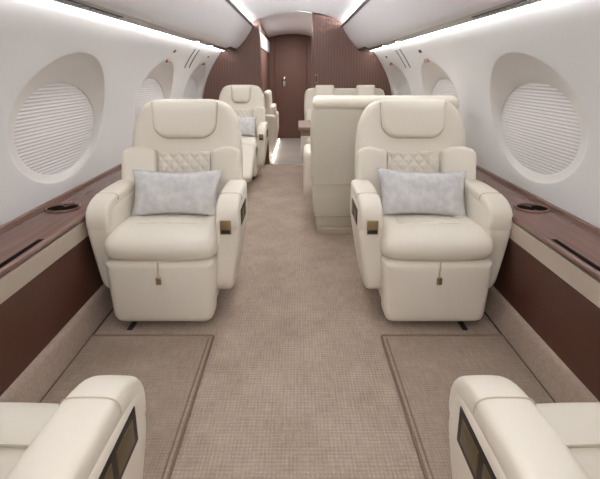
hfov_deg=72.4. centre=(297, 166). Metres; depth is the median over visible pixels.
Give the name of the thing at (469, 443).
switch plate
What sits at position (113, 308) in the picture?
trim
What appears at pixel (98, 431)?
chair
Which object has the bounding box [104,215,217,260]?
seat cushion
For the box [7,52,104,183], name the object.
window
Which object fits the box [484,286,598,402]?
baseboard
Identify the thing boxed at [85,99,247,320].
chair
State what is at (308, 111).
cushion
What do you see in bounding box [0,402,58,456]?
seat cushion
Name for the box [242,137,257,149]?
seat cushion
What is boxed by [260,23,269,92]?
wall
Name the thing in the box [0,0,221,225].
wall
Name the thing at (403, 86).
shade
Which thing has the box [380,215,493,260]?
seat cushion
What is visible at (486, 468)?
switch plate
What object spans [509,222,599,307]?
trim
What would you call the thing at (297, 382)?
floor
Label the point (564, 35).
wall
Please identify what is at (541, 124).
shade
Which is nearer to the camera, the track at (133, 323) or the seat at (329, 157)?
the track at (133, 323)
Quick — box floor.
[95,138,499,478]
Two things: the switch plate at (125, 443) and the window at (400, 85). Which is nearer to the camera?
the switch plate at (125, 443)
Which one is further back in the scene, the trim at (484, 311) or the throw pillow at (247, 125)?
the throw pillow at (247, 125)
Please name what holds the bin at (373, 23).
attached to the ceiling
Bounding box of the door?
[274,36,306,137]
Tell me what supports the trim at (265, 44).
attached to the wall at (264, 54)
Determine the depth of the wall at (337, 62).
5.10 m
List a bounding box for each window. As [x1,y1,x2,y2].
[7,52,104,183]
[135,59,173,119]
[183,62,205,98]
[389,62,411,94]
[421,59,459,113]
[490,52,587,183]
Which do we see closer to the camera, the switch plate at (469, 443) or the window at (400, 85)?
the switch plate at (469, 443)
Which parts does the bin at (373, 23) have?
edge trim, service strip, wall led strip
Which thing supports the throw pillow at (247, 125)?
on the chair at (245, 100)
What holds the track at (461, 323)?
on the floor
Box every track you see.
[127,321,137,329]
[457,321,467,329]
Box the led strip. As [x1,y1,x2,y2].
[273,139,278,161]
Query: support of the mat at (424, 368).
on the floor
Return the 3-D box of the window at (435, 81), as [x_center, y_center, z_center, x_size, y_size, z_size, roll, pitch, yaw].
[1.158,-0.556,3.402,0.237,0.658,0.850,0,13,0]
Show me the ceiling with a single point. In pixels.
(254, 10)
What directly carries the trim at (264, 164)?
on the floor
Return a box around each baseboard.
[0,284,112,402]
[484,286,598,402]
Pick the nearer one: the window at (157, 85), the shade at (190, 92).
the window at (157, 85)
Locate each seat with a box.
[263,90,278,156]
[301,85,384,159]
[303,95,459,233]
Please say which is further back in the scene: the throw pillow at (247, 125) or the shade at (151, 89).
the throw pillow at (247, 125)
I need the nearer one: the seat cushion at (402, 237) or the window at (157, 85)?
the seat cushion at (402, 237)
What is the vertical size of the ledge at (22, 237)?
0.050 m
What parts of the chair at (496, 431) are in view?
panel, quilted seat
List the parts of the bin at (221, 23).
wall led strip, service strip, edge trim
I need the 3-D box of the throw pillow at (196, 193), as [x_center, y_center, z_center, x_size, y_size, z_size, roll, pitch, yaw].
[-0.628,0.138,2.125,0.474,0.235,0.136,-1,13,-3]
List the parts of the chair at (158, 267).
panel, quilted seat, backrest, control plate, panel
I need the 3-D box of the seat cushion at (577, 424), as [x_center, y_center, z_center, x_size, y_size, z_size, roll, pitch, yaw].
[0.655,0.625,0.705,0.500,0.141,0.524,0,13,0]
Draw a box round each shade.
[14,82,93,174]
[135,78,163,119]
[183,77,196,98]
[398,77,411,94]
[432,78,459,113]
[501,82,580,174]
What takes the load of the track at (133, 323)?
on the floor
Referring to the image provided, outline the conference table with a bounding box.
[298,120,310,135]
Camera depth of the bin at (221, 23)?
2.58 m
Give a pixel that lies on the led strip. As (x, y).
(278, 139)
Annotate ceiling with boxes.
[231,0,363,36]
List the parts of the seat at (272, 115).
seat, armrest, armrest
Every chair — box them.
[0,375,145,478]
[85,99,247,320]
[219,85,267,181]
[350,99,512,320]
[449,375,599,478]
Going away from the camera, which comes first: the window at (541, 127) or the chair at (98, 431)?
the chair at (98, 431)
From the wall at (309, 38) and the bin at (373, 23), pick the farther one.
the wall at (309, 38)
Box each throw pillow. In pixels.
[131,169,221,215]
[238,116,256,136]
[378,168,466,215]
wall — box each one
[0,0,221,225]
[203,12,391,163]
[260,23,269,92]
[269,34,311,103]
[373,0,599,227]
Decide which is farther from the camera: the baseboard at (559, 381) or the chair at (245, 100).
the chair at (245, 100)
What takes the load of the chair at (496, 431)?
on the mat at (424, 368)
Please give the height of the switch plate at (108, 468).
0.052 m
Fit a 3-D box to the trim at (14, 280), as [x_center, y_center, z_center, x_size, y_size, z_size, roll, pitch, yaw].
[-0.989,0.458,1.158,0.022,0.082,8.450,0,13,0]
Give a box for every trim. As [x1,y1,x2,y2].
[0,220,87,303]
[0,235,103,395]
[39,308,113,402]
[260,32,269,52]
[264,164,302,164]
[484,311,555,402]
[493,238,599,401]
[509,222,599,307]
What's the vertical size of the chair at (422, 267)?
1.033 m
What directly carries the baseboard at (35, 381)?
attached to the wall at (34, 34)
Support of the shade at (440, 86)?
attached to the window at (435, 81)
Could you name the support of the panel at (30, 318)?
attached to the wall at (34, 34)
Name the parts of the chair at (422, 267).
panel, control plate, backrest, quilted seat, panel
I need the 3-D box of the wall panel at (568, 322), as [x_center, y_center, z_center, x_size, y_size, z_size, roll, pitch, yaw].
[0.998,0.940,-0.014,0.025,0.334,5.950,0,13,0]
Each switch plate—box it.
[104,464,112,478]
[116,419,134,475]
[460,419,478,475]
[482,464,490,478]
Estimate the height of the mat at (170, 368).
0.012 m
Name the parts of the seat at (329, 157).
armrest, seat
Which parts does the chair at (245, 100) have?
backrest, panel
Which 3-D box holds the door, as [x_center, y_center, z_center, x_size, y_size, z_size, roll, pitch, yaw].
[-0.120,-1.382,7.275,0.560,1.780,0.100,0,13,0]
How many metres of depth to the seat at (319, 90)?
4.94 m
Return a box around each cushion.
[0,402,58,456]
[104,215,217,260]
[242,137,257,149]
[306,109,311,119]
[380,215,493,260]
[536,402,599,456]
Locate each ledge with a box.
[0,164,121,277]
[476,165,599,280]
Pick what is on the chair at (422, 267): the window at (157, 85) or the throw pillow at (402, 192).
the throw pillow at (402, 192)
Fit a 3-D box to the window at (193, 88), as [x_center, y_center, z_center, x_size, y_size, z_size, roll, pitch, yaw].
[-1.158,-0.846,4.659,0.237,0.658,0.850,0,13,0]
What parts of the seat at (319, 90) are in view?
armrest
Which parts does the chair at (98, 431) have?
quilted seat, panel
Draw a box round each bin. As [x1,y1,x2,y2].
[46,0,253,50]
[341,0,548,50]
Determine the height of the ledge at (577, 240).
0.050 m
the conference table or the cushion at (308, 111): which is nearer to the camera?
the conference table
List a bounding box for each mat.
[40,334,214,478]
[380,334,554,478]
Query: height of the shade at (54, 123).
0.470 m

